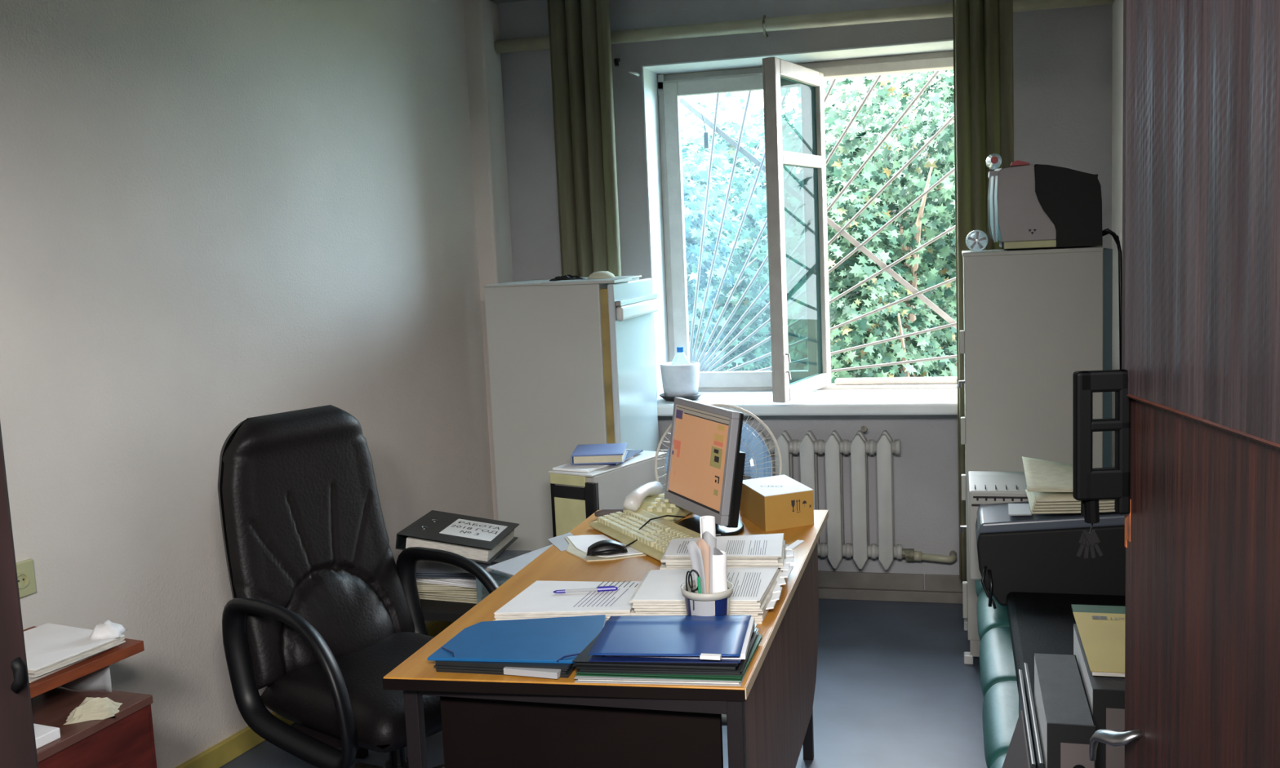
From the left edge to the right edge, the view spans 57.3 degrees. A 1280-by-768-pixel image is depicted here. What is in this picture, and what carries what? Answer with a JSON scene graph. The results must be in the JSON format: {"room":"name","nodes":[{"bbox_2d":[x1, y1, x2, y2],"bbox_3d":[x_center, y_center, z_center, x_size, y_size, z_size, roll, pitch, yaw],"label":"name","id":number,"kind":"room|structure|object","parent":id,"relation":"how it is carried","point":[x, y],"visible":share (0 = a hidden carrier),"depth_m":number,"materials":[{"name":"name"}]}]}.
{"room":"office","nodes":[
{"label":"office","id":0,"kind":"room"},
{"bbox_2d":[0,0,493,767],"bbox_3d":[-1.592,-0.084,3.329,0.297,2.615,5.111,0,7,23],"label":"wall","id":1,"kind":"structure","parent":0,"point":[215,215],"depth_m":3.57,"materials":[{"name":"paint"}]},
{"bbox_2d":[16,558,35,598],"bbox_3d":[-1.574,0.498,2.973,0.018,0.090,0.085,0,7,23],"label":"wall socket","id":2,"kind":"object","parent":1,"relation":"attached to","point":[25,571],"visible":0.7,"depth_m":2.98,"materials":[{"name":"beige plastic"}]},
{"bbox_2d":[17,572,29,588],"bbox_3d":[-1.568,0.498,2.970,0.006,0.042,0.042,0,7,23],"label":"outlet","id":3,"kind":"object","parent":2,"relation":"attached to","point":[23,577],"depth_m":2.98,"materials":[{"name":"beige plastic"}]},
{"bbox_2d":[174,620,453,767],"bbox_3d":[-1.467,1.203,3.249,0.028,0.070,4.361,0,7,23],"label":"baseboard","id":4,"kind":"structure","parent":1,"relation":"attached to","point":[233,746],"depth_m":3.67,"materials":[{"name":"wood"}]},
{"bbox_2d":[489,0,528,4],"bbox_3d":[-0.736,-1.212,0.587,4.300,0.200,9.850,-1,7,15],"label":"ceiling","id":5,"kind":"structure","parent":0,"point":[496,2],"depth_m":5.07,"materials":[{"name":"paint"}]},
{"bbox_3d":[0.539,-1.640,4.588,2.170,0.015,0.200,-1,7,15],"label":"rail","id":6,"kind":"object","parent":5,"relation":"attached to","visible":0},
{"bbox_2d":[547,0,621,277],"bbox_3d":[-0.209,-0.465,5.008,0.272,2.350,0.089,-1,7,15],"label":"curtain","id":7,"kind":"object","parent":6,"relation":"hanging from","point":[580,31],"visible":0.4,"depth_m":4.92,"materials":[{"name":"fabric"}]},
{"bbox_2d":[952,0,1013,582],"bbox_3d":[1.324,-0.426,4.495,0.216,2.440,0.089,-1,7,15],"label":"curtain","id":8,"kind":"object","parent":6,"relation":"hanging from","point":[983,29],"visible":0.46,"depth_m":4.41,"materials":[{"name":"fabric"}]},
{"bbox_2d":[219,598,986,767],"bbox_3d":[-0.633,1.540,0.844,4.300,0.100,9.700,-1,7,15],"label":"floor","id":9,"kind":"structure","parent":0,"point":[895,688],"depth_m":3.94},
{"bbox_2d":[31,686,156,767],"bbox_3d":[-1.456,1.035,2.334,0.502,0.580,0.860,0,7,20],"label":"base cabinet","id":10,"kind":"object","parent":9,"relation":"on","point":[126,740],"visible":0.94,"depth_m":2.52,"materials":[{"name":"brown wood"}]},
{"bbox_2d":[33,723,60,748],"bbox_3d":[-1.268,0.721,2.348,0.120,0.022,0.150,0,7,23],"label":"box","id":11,"kind":"object","parent":10,"relation":"on","point":[44,735],"visible":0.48,"depth_m":2.37,"materials":[{"name":"white paper"}]},
{"bbox_2d":[23,626,144,697],"bbox_3d":[-1.428,0.674,2.488,0.360,0.096,0.620,1,7,24],"label":"shelf board","id":12,"kind":"object","parent":10,"relation":"on","point":[131,647],"visible":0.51,"depth_m":2.56,"materials":[{"name":"orange wood"}]},
{"bbox_2d":[28,644,118,683],"bbox_3d":[-1.358,0.605,2.586,0.279,0.010,0.276,0,7,23],"label":"pile","id":13,"kind":"object","parent":12,"relation":"on","point":[31,679],"visible":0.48,"depth_m":2.50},
{"bbox_2d":[23,622,125,677],"bbox_3d":[-1.339,0.590,2.589,0.268,0.016,0.276,1,8,26],"label":"pile","id":14,"kind":"object","parent":13,"relation":"on","point":[49,647],"visible":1,"depth_m":2.60,"materials":[{"name":"paper"}]},
{"bbox_2d":[87,619,127,639],"bbox_3d":[-1.208,0.553,2.653,0.073,0.031,0.062,-3,7,-5],"label":"crumpled paper","id":15,"kind":"object","parent":14,"relation":"on","point":[108,629],"visible":1,"depth_m":2.64,"materials":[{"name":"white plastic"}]},
{"bbox_2d":[59,665,112,692],"bbox_3d":[-1.284,0.660,2.661,0.200,0.066,0.014,0,7,19],"label":"sheet","id":16,"kind":"object","parent":10,"relation":"on","point":[100,679],"visible":0.34,"depth_m":2.65,"materials":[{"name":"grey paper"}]},
{"bbox_2d":[63,697,122,724],"bbox_3d":[-1.174,0.690,2.513,0.105,0.038,0.084,-4,7,-15],"label":"crumpled paper","id":17,"kind":"object","parent":10,"relation":"on","point":[91,708],"visible":1,"depth_m":2.49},
{"bbox_2d":[217,404,499,767],"bbox_3d":[-0.695,0.648,3.131,0.724,1.129,0.640,3,9,39],"label":"office chair","id":18,"kind":"object","parent":9,"relation":"on","point":[321,609],"visible":0.94,"depth_m":3.14,"materials":[{"name":"black leather"}]},
{"bbox_2d":[355,599,477,759],"bbox_3d":[-0.522,0.892,3.741,0.670,0.485,0.470,-1,7,15],"label":"side table","id":19,"kind":"object","parent":9,"relation":"on","point":[432,610],"visible":0.09,"depth_m":3.53,"materials":[{"name":"wood"}]},
{"bbox_2d":[417,591,489,603],"bbox_3d":[-0.536,0.639,3.707,0.312,0.027,0.262,0,7,21],"label":"bundle","id":20,"kind":"object","parent":19,"relation":"on","point":[451,597],"visible":0.07,"depth_m":3.59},
{"bbox_2d":[416,581,506,593],"bbox_3d":[-0.542,0.613,3.706,0.326,0.025,0.276,-1,7,11],"label":"bundle","id":21,"kind":"object","parent":20,"relation":"on","point":[422,587],"visible":0.07,"depth_m":3.59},
{"bbox_2d":[416,574,513,589],"bbox_3d":[-0.544,0.589,3.703,0.331,0.021,0.266,1,8,27],"label":"bundle","id":22,"kind":"object","parent":21,"relation":"on","point":[468,583],"visible":0.11,"depth_m":3.58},
{"bbox_2d":[416,550,531,579],"bbox_3d":[-0.543,0.567,3.700,0.358,0.021,0.287,-1,7,12],"label":"bundle","id":23,"kind":"object","parent":22,"relation":"on","point":[424,569],"visible":0.29,"depth_m":3.60,"materials":[{"name":"paper"}]},
{"bbox_2d":[395,510,519,564],"bbox_3d":[-0.585,0.492,3.794,0.312,0.097,0.320,-1,7,10],"label":"binder","id":24,"kind":"object","parent":23,"relation":"on","point":[478,540],"visible":1,"depth_m":3.73,"materials":[{"name":"paper"}]},
{"bbox_2d":[484,544,552,575],"bbox_3d":[-0.281,0.590,3.506,0.240,0.150,0.350,3,9,37],"label":"paper sheet","id":25,"kind":"object","parent":19,"relation":"on","point":[508,565],"visible":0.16,"depth_m":3.46,"materials":[{"name":"white paper"}]},
{"bbox_2d":[483,271,658,551],"bbox_3d":[-0.226,0.281,4.672,0.536,1.450,0.580,-1,7,15],"label":"refrigerator","id":26,"kind":"object","parent":9,"relation":"on","point":[571,363],"depth_m":4.39,"materials":[{"name":"metal"}]},
{"bbox_2d":[382,510,828,767],"bbox_3d":[0.047,0.837,2.883,0.695,0.750,1.448,-1,7,15],"label":"desk","id":27,"kind":"object","parent":9,"relation":"on","point":[489,721],"visible":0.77,"depth_m":2.29,"materials":[{"name":"brown wood"}]},
{"bbox_2d":[433,660,576,678],"bbox_3d":[-0.234,0.526,2.333,0.270,0.022,0.250,-1,7,15],"label":"pile","id":28,"kind":"object","parent":27,"relation":"on","point":[462,667],"visible":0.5,"depth_m":2.23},
{"bbox_2d":[427,614,605,663],"bbox_3d":[-0.212,0.506,2.353,0.328,0.011,0.298,-1,7,15],"label":"document folder","id":29,"kind":"object","parent":28,"relation":"on","point":[557,640],"visible":0.86,"depth_m":2.33,"materials":[{"name":"blue plastic"}]},
{"bbox_2d":[503,666,560,679],"bbox_3d":[-0.195,0.538,2.225,0.110,0.012,0.065,0,7,19],"label":"paper stack","id":30,"kind":"object","parent":28,"relation":"on","point":[528,672],"visible":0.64,"depth_m":2.19,"materials":[{"name":"white paper"}]},
{"bbox_2d":[547,532,573,551],"bbox_3d":[-0.207,0.431,3.201,0.075,0.001,0.193,-4,7,-15],"label":"paper sheet","id":31,"kind":"object","parent":27,"relation":"on","point":[560,542],"visible":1,"depth_m":3.20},
{"bbox_2d":[493,580,640,622],"bbox_3d":[-0.140,0.486,2.602,0.294,0.028,0.271,-1,7,15],"label":"pile","id":32,"kind":"object","parent":27,"relation":"on","point":[539,600],"visible":0.79,"depth_m":2.57,"materials":[{"name":"white"}]},
{"bbox_2d":[553,585,617,593],"bbox_3d":[-0.123,0.463,2.633,0.145,0.012,0.010,-3,7,-2],"label":"ballpoint pen","id":33,"kind":"object","parent":32,"relation":"on","point":[600,588],"visible":1,"depth_m":2.63,"materials":[{"name":"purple plastic"}]},
{"bbox_2d":[573,580,638,607],"bbox_3d":[-0.071,0.468,2.614,0.097,0.001,0.207,-1,7,15],"label":"print","id":34,"kind":"object","parent":32,"relation":"on","point":[624,580],"depth_m":2.60},
{"bbox_2d":[564,534,646,561],"bbox_3d":[-0.105,0.434,3.127,0.186,0.005,0.302,-6,8,-29],"label":"mouse pad","id":35,"kind":"object","parent":27,"relation":"on","point":[578,546],"visible":0.71,"depth_m":3.09,"materials":[{"name":"paper"}]},
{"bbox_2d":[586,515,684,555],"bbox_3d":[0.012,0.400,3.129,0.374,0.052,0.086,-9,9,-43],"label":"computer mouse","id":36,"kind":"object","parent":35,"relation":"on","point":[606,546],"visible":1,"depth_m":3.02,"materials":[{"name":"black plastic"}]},
{"bbox_2d":[589,508,700,560],"bbox_3d":[0.024,0.401,3.170,0.160,0.037,0.456,-6,8,-26],"label":"keyboard","id":37,"kind":"object","parent":27,"relation":"on","point":[653,539],"visible":0.84,"depth_m":3.16,"materials":[{"name":"plastic"}]},
{"bbox_2d":[622,481,690,523],"bbox_3d":[0.056,0.344,3.430,0.151,0.092,0.232,0,7,23],"label":"telephone","id":38,"kind":"object","parent":27,"relation":"on","point":[649,497],"visible":0.71,"depth_m":3.39,"materials":[{"name":"beige plastic"}]},
{"bbox_2d":[573,665,749,686],"bbox_3d":[0.059,0.529,2.252,0.307,0.009,0.260,-1,7,15],"label":"folder","id":39,"kind":"object","parent":27,"relation":"on","point":[588,679],"visible":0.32,"depth_m":2.14,"materials":[{"name":"grey paper"}]},
{"bbox_2d":[575,635,762,680],"bbox_3d":[0.064,0.521,2.256,0.307,0.006,0.260,-1,7,16],"label":"folder","id":40,"kind":"object","parent":39,"relation":"on","point":[719,677],"visible":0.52,"depth_m":2.15,"materials":[{"name":"green"}]},
{"bbox_2d":[576,628,759,675],"bbox_3d":[0.062,0.513,2.262,0.307,0.009,0.260,-1,7,14],"label":"folder","id":41,"kind":"object","parent":40,"relation":"on","point":[740,672],"visible":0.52,"depth_m":2.16,"materials":[{"name":"plastic"}]},
{"bbox_2d":[572,623,756,671],"bbox_3d":[0.056,0.503,2.264,0.307,0.010,0.260,-1,7,16],"label":"folder","id":42,"kind":"object","parent":41,"relation":"on","point":[582,659],"visible":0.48,"depth_m":2.16,"materials":[{"name":"plastic"}]},
{"bbox_2d":[588,614,755,662],"bbox_3d":[0.067,0.489,2.260,0.293,0.019,0.253,-1,7,10],"label":"folder","id":43,"kind":"object","parent":42,"relation":"on","point":[622,638],"visible":1,"depth_m":2.23,"materials":[{"name":"blue"}]},
{"bbox_2d":[664,397,745,536],"bbox_3d":[0.177,0.230,3.275,0.180,0.350,0.373,-5,7,-22],"label":"monitor","id":44,"kind":"object","parent":27,"relation":"on","point":[705,468],"visible":0.84,"depth_m":3.22,"materials":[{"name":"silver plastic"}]},
{"bbox_2d":[629,566,781,623],"bbox_3d":[0.143,0.463,2.589,0.299,0.052,0.295,-1,7,15],"label":"pile","id":45,"kind":"object","parent":27,"relation":"on","point":[659,593],"visible":0.66,"depth_m":2.52,"materials":[{"name":"paper"}]},
{"bbox_2d":[727,572,760,596],"bbox_3d":[0.221,0.437,2.558,0.096,0.001,0.189,-1,7,15],"label":"print","id":46,"kind":"object","parent":45,"relation":"on","point":[729,572],"depth_m":2.55},
{"bbox_2d":[765,539,804,609],"bbox_3d":[0.330,0.432,2.691,0.042,0.036,0.445,-1,7,15],"label":"pages","id":47,"kind":"object","parent":45,"relation":"on","point":[787,570],"visible":0.93,"depth_m":2.68,"materials":[{"name":"white paper"}]},
{"bbox_2d":[680,579,733,616],"bbox_3d":[0.140,0.463,2.408,0.110,0.097,0.110,-1,7,15],"label":"pen cup","id":48,"kind":"object","parent":27,"relation":"on","point":[716,603],"visible":0.53,"depth_m":2.37,"materials":[{"name":"grey plastic"}]},
{"bbox_2d":[686,540,706,593],"bbox_3d":[0.117,0.413,2.393,0.038,0.189,0.008,-1,7,15],"label":"sheet","id":49,"kind":"object","parent":48,"relation":"in","point":[695,552],"visible":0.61,"depth_m":2.39,"materials":[{"name":"grey paper"}]},
{"bbox_2d":[696,537,710,593],"bbox_3d":[0.132,0.410,2.392,0.031,0.194,0.007,1,8,28],"label":"sheet","id":50,"kind":"object","parent":48,"relation":"in","point":[702,544],"visible":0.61,"depth_m":2.38,"materials":[{"name":"beige"}]},
{"bbox_2d":[699,515,716,547],"bbox_3d":[0.145,0.389,2.417,0.030,0.230,0.044,-3,7,-7],"label":"rolled paper","id":51,"kind":"object","parent":48,"relation":"in","point":[707,523],"visible":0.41,"depth_m":2.40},
{"bbox_2d":[702,531,716,593],"bbox_3d":[0.144,0.402,2.393,0.030,0.209,0.008,-1,7,15],"label":"sheet","id":52,"kind":"object","parent":48,"relation":"in","point":[711,540],"visible":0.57,"depth_m":2.38,"materials":[{"name":"grey paper"}]},
{"bbox_2d":[712,551,727,593],"bbox_3d":[0.163,0.425,2.407,0.035,0.160,0.037,-1,7,15],"label":"rolled paper","id":53,"kind":"object","parent":48,"relation":"in","point":[719,562],"visible":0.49,"depth_m":2.39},
{"bbox_2d":[659,533,786,573],"bbox_3d":[0.205,0.422,2.831,0.294,0.070,0.228,-2,7,9],"label":"pile","id":54,"kind":"object","parent":27,"relation":"on","point":[761,550],"visible":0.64,"depth_m":2.77,"materials":[{"name":"paper"}]},
{"bbox_2d":[676,540,767,555],"bbox_3d":[0.200,0.390,2.806,0.219,0.001,0.139,-1,7,15],"label":"print","id":55,"kind":"object","parent":54,"relation":"on","point":[728,540],"depth_m":2.79},
{"bbox_2d":[739,475,813,532],"bbox_3d":[0.387,0.337,3.347,0.151,0.101,0.254,-4,7,-13],"label":"cardboard box","id":56,"kind":"object","parent":27,"relation":"on","point":[780,502],"visible":0.94,"depth_m":3.25,"materials":[{"name":"brown"}]},
{"bbox_2d":[654,404,782,724],"bbox_3d":[0.270,0.563,3.884,0.409,1.034,0.340,-2,7,4],"label":"floor fan","id":57,"kind":"object","parent":9,"relation":"on","point":[723,716],"visible":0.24,"depth_m":3.72,"materials":[{"name":"grey plastic"}]},
{"bbox_2d":[975,579,1018,767],"bbox_3d":[1.095,0.944,2.831,0.514,0.458,2.451,-1,7,15],"label":"bench","id":58,"kind":"object","parent":9,"relation":"on","point":[998,682],"visible":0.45,"depth_m":2.91,"materials":[{"name":"leather"}]},
{"bbox_2d":[975,579,983,598],"bbox_3d":[1.355,0.647,3.802,0.514,0.123,0.381,-1,7,15],"label":"cushion","id":59,"kind":"object","parent":58,"relation":"on","point":[979,587],"depth_m":3.73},
{"bbox_2d":[981,565,996,608],"bbox_3d":[1.004,0.587,3.380,0.033,0.119,0.045,-4,7,-9],"label":"cable bundle","id":60,"kind":"object","parent":58,"relation":"on","point":[989,596],"visible":1,"depth_m":3.38,"materials":[{"name":"black plastic"}]},
{"bbox_2d":[977,589,1009,641],"bbox_3d":[1.253,0.697,3.424,0.514,0.123,0.411,-1,7,15],"label":"cushion","id":61,"kind":"object","parent":58,"relation":"on","point":[988,618],"depth_m":3.37,"materials":[{"name":"leather"}]},
{"bbox_2d":[979,626,1016,697],"bbox_3d":[1.147,0.749,3.031,0.514,0.123,0.411,-1,7,15],"label":"cushion","id":62,"kind":"object","parent":58,"relation":"on","point":[997,664],"depth_m":3.03,"materials":[{"name":"leather"}]},
{"bbox_2d":[968,471,1028,579],"bbox_3d":[1.250,0.444,3.724,0.392,0.305,0.262,-1,7,15],"label":"printer","id":63,"kind":"object","parent":58,"relation":"on","point":[984,487],"visible":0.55,"depth_m":3.65,"materials":[{"name":"grey plastic"}]},
{"bbox_2d":[990,753,1006,767],"bbox_3d":[0.935,0.852,2.246,0.514,0.123,0.411,-1,7,15],"label":"cushion","id":64,"kind":"object","parent":58,"relation":"on","point":[997,761],"depth_m":2.47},
{"bbox_2d":[982,680,1018,767],"bbox_3d":[1.041,0.800,2.639,0.514,0.123,0.411,-1,7,15],"label":"cushion","id":65,"kind":"object","parent":58,"relation":"on","point":[1000,713],"depth_m":2.67,"materials":[{"name":"leather"}]},
{"bbox_2d":[1001,710,1030,767],"bbox_3d":[0.617,0.738,1.946,0.063,0.200,0.520,-1,7,15],"label":"folder","id":66,"kind":"object","parent":58,"relation":"on","point":[1017,754],"visible":1,"depth_m":2.10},
{"bbox_2d":[1018,669,1035,767],"bbox_3d":[0.707,0.703,2.142,0.006,0.216,0.430,-1,7,15],"label":"folder","id":67,"kind":"object","parent":58,"relation":"on","point":[1022,699],"visible":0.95,"depth_m":2.12,"materials":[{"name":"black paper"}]},
{"bbox_2d":[1023,662,1043,767],"bbox_3d":[0.704,0.695,2.099,0.006,0.241,0.450,-1,7,15],"label":"folder","id":68,"kind":"object","parent":58,"relation":"on","point":[1030,706],"visible":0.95,"depth_m":2.06,"materials":[{"name":"white paper"}]},
{"bbox_2d":[975,501,1125,605],"bbox_3d":[1.229,0.488,3.460,0.454,0.282,0.250,-1,7,15],"label":"printer","id":69,"kind":"object","parent":58,"relation":"on","point":[1033,553],"visible":0.56,"depth_m":3.35,"materials":[{"name":"black plastic"}]},
{"bbox_2d":[1008,503,1031,515],"bbox_3d":[1.112,0.368,3.434,0.065,0.004,0.140,-1,7,15],"label":"label","id":70,"kind":"object","parent":69,"relation":"on","point":[1014,509],"visible":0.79,"depth_m":3.42,"materials":[{"name":"grey paper"}]},
{"bbox_2d":[1022,456,1115,514],"bbox_3d":[1.278,0.294,3.409,0.302,0.112,0.324,-1,7,15],"label":"book","id":71,"kind":"object","parent":69,"relation":"on","point":[1049,487],"visible":0.49,"depth_m":3.34,"materials":[{"name":"paper"}]},
{"bbox_2d":[1034,653,1095,767],"bbox_3d":[0.726,0.669,2.012,0.072,0.311,0.323,-1,7,15],"label":"binder","id":72,"kind":"object","parent":58,"relation":"on","point":[1066,726],"visible":0.96,"depth_m":1.91,"materials":[{"name":"white paper"}]},
{"bbox_2d":[1006,591,1125,704],"bbox_3d":[1.139,0.670,2.882,0.420,0.050,0.900,-1,7,15],"label":"table","id":73,"kind":"object","parent":58,"relation":"on","point":[1043,623],"visible":0.27,"depth_m":3.08,"materials":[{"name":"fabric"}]},
{"bbox_2d":[1073,623,1124,767],"bbox_3d":[0.825,0.643,2.069,0.083,0.341,0.333,-1,7,15],"label":"binder","id":74,"kind":"object","parent":58,"relation":"on","point":[1105,695],"visible":0.35,"depth_m":1.91,"materials":[{"name":"white paper"}]},
{"bbox_2d":[1071,604,1125,677],"bbox_3d":[0.865,0.461,2.119,0.127,0.006,0.370,-1,7,15],"label":"folder","id":75,"kind":"object","parent":74,"relation":"on","point":[1075,608],"visible":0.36,"depth_m":2.28,"materials":[{"name":"green"}]},
{"bbox_2d":[1072,612,1124,676],"bbox_3d":[0.857,0.459,2.071,0.144,0.010,0.310,-1,7,15],"label":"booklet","id":76,"kind":"object","parent":75,"relation":"on","point":[1102,635],"visible":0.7,"depth_m":2.08,"materials":[{"name":"paper"}]},
{"bbox_2d":[957,246,1112,664],"bbox_3d":[1.417,0.249,4.248,0.504,1.470,0.413,-1,7,15],"label":"filing cabinet","id":77,"kind":"object","parent":9,"relation":"on","point":[1034,318],"visible":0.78,"depth_m":4.01,"materials":[{"name":"metal"}]},
{"bbox_2d":[965,230,987,251],"bbox_3d":[1.194,-0.509,4.158,0.074,0.074,0.279,-1,7,15],"label":"ornament","id":78,"kind":"object","parent":77,"relation":"on","point":[975,240],"visible":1,"depth_m":4.12,"materials":[{"name":"grey metal"}]},
{"bbox_2d":[987,160,1122,369],"bbox_3d":[1.458,-0.380,4.130,0.436,0.803,0.328,-1,7,15],"label":"printer","id":79,"kind":"object","parent":77,"relation":"on","point":[1037,206],"depth_m":3.96,"materials":[{"name":"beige plastic"}]},
{"bbox_2d":[987,168,1001,242],"bbox_3d":[1.255,-0.629,4.149,0.040,0.250,0.305,-1,7,15],"label":"tray","id":80,"kind":"object","parent":79,"relation":"on","point":[997,174],"depth_m":4.01,"materials":[{"name":"plastic"}]},
{"bbox_3d":[-0.140,0.868,4.162,0.220,0.400,0.400,2,8,35],"label":"stool","id":81,"kind":"object","parent":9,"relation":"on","visible":0},
{"bbox_2d":[548,448,666,537],"bbox_3d":[-0.097,0.469,4.094,0.185,0.404,0.446,2,8,35],"label":"computer tower","id":82,"kind":"object","parent":81,"relation":"on","point":[575,496],"visible":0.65,"depth_m":3.94,"materials":[{"name":"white plastic"}]},
{"bbox_2d":[552,456,633,472],"bbox_3d":[-0.159,0.271,4.036,0.145,0.006,0.280,2,8,32],"label":"loose papers","id":83,"kind":"object","parent":82,"relation":"on","point":[566,467],"visible":0.57,"depth_m":3.95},
{"bbox_2d":[598,449,643,465],"bbox_3d":[-0.091,0.255,4.100,0.120,0.004,0.260,0,7,21],"label":"loose sheet","id":84,"kind":"object","parent":83,"relation":"on","point":[631,453],"visible":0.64,"depth_m":4.14,"materials":[{"name":"blue paper"}]},
{"bbox_2d":[570,443,627,465],"bbox_3d":[-0.139,0.242,4.068,0.178,0.033,0.210,-2,7,4],"label":"notebook","id":85,"kind":"object","parent":84,"relation":"on","point":[612,453],"visible":1,"depth_m":3.98,"materials":[{"name":"paper"}]},
{"bbox_2d":[497,0,1112,590],"bbox_3d":[0.565,-0.401,5.172,3.185,2.615,0.420,-1,7,15],"label":"wall","id":86,"kind":"structure","parent":0,"point":[1063,57],"depth_m":4.91,"materials":[{"name":"paint"}]},
{"bbox_2d":[462,0,513,520],"bbox_3d":[-0.722,-0.348,5.204,0.284,2.615,0.200,-1,7,15],"label":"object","id":87,"kind":"structure","parent":86,"relation":"attached to","point":[481,18],"depth_m":5.04,"materials":[{"name":"paint"}]},
{"bbox_2d":[680,91,770,371],"bbox_3d":[0.405,-0.702,5.493,0.391,1.286,0.021,-1,7,15],"label":"window grille","id":88,"kind":"object","parent":86,"relation":"attached to","point":[713,126],"depth_m":5.50,"materials":[{"name":"metal"}]},
{"bbox_2d":[641,39,953,398],"bbox_3d":[0.746,-0.673,5.085,1.354,1.440,0.424,-1,7,15],"label":"window frame","id":89,"kind":"structure","parent":86,"relation":"attached to","point":[650,73],"depth_m":5.07,"materials":[{"name":"white paint"}]},
{"bbox_2d":[493,0,1113,53],"bbox_3d":[0.582,-1.462,4.760,2.501,0.081,0.093,-1,7,15],"label":"pipe","id":90,"kind":"object","parent":86,"relation":"attached to","point":[765,24],"visible":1,"depth_m":4.72,"materials":[{"name":"paint"}]},
{"bbox_2d":[657,388,957,416],"bbox_3d":[0.735,0.077,4.994,1.464,0.050,0.455,-1,7,15],"label":"window sill","id":91,"kind":"structure","parent":86,"relation":"attached to","point":[919,402],"depth_m":4.82,"materials":[{"name":"paint"}]},
{"bbox_2d":[659,361,702,401],"bbox_3d":[0.175,-0.012,5.068,0.190,0.158,0.190,-1,7,15],"label":"flower pot","id":92,"kind":"object","parent":91,"relation":"on","point":[679,379],"visible":0.93,"depth_m":5.00,"materials":[{"name":"ceramic"}]},
{"bbox_2d":[657,50,957,402],"bbox_3d":[0.687,-0.641,4.868,1.338,1.432,0.699,-1,7,15],"label":"window","id":93,"kind":"structure","parent":86,"relation":"in","point":[793,101],"depth_m":4.96,"materials":[{"name":"paint"}]},
{"bbox_2d":[739,425,902,569],"bbox_3d":[0.614,0.467,4.959,0.960,0.600,0.127,-1,7,15],"label":"radiator","id":94,"kind":"object","parent":86,"relation":"attached to","point":[835,548],"visible":0.48,"depth_m":4.84,"materials":[{"name":"metal"}]},
{"bbox_2d":[902,548,956,563],"bbox_3d":[1.197,0.705,4.868,0.230,0.057,0.116,-1,7,15],"label":"pipe","id":95,"kind":"object","parent":94,"relation":"attached to","point":[909,554],"visible":0.98,"depth_m":4.83,"materials":[{"name":"metal"}]},
{"bbox_2d":[817,570,962,604],"bbox_3d":[0.699,0.866,5.068,2.501,0.115,0.030,-1,7,15],"label":"baseboard","id":96,"kind":"structure","parent":86,"relation":"attached to","point":[870,586],"depth_m":4.96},
{"bbox_2d":[826,71,956,355],"bbox_3d":[1.131,-0.757,5.290,0.566,1.243,0.021,-1,7,15],"label":"window grille","id":97,"kind":"object","parent":86,"relation":"attached to","point":[845,234],"depth_m":5.31,"materials":[{"name":"metal"}]},
{"bbox_2d":[831,355,956,372],"bbox_3d":[1.160,-0.094,5.370,0.560,0.067,0.021,-1,7,15],"label":"window grille","id":98,"kind":"object","parent":86,"relation":"attached to","point":[953,356],"depth_m":5.36,"materials":[{"name":"metal"}]},
{"bbox_2d":[1111,0,1123,467],"bbox_3d":[1.393,-0.119,2.516,0.200,2.615,5.030,-1,7,15],"label":"wall","id":99,"kind":"structure","parent":0,"point":[1117,6],"depth_m":4.42,"materials":[{"name":"paint"}]},
{"bbox_3d":[-0.920,0.209,0.637,3.685,2.615,0.150,-1,7,15],"label":"wall","id":100,"kind":"structure","parent":0,"visible":0},
{"bbox_2d":[0,422,38,767],"bbox_3d":[0.060,0.453,0.401,0.895,2.100,0.164,-1,7,15],"label":"door","id":101,"kind":"structure","parent":100,"relation":"attached to","point":[18,749],"depth_m":0.52,"materials":[{"name":"brown wood"}]},
{"bbox_2d":[10,657,27,693],"bbox_3d":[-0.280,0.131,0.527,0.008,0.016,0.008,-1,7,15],"label":"door handle","id":102,"kind":"object","parent":101,"relation":"attached to","point":[19,668],"depth_m":0.53,"materials":[{"name":"black"}]},
{"bbox_2d":[1072,0,1279,767],"bbox_3d":[0.474,0.415,0.779,0.092,2.010,0.821,-2,7,1],"label":"door","id":103,"kind":"structure","parent":100,"relation":"in","point":[1194,479],"depth_m":0.97,"materials":[{"name":"brown wood"}]},
{"label":"outside","id":104,"kind":"structure","parent":0,"visible":0},
{"bbox_3d":[4.686,0.221,17.225,32.000,0.150,24.640,-1,7,15],"label":"ground","id":105,"kind":"structure","parent":104,"visible":0},
{"bbox_2d":[680,124,742,367],"bbox_3d":[-0.241,-0.160,8.072,1.896,3.222,1.638,-2,7,2],"label":"maple tree","id":106,"kind":"object","parent":105,"relation":"on","point":[698,215],"visible":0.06,"depth_m":7.78,"materials":[{"name":"green plant"}]},
{"bbox_2d":[680,92,771,371],"bbox_3d":[0.201,-0.749,10.226,2.632,4.082,2.023,-1,7,11],"label":"maple tree","id":107,"kind":"object","parent":105,"relation":"on","point":[748,236],"visible":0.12,"depth_m":9.61,"materials":[{"name":"green plant"}]},
{"bbox_2d":[681,80,952,373],"bbox_3d":[2.151,-0.999,12.909,11.074,4.600,1.982,0,7,17],"label":"hedge","id":108,"kind":"object","parent":105,"relation":"on","point":[761,130],"visible":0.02,"depth_m":12.53,"materials":[{"name":"plant"}]},
{"bbox_2d":[746,70,956,383],"bbox_3d":[1.793,-0.597,7.487,2.248,4.049,1.479,-3,7,-6],"label":"maple tree","id":109,"kind":"object","parent":105,"relation":"on","point":[864,299],"visible":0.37,"depth_m":7.07,"materials":[{"name":"green plant"}]},
{"bbox_2d":[829,71,956,377],"bbox_3d":[2.788,-0.833,9.476,2.426,4.375,2.076,0,7,22],"label":"maple tree","id":110,"kind":"object","parent":105,"relation":"on","point":[873,117],"visible":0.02,"depth_m":9.34,"materials":[{"name":"green plant"}]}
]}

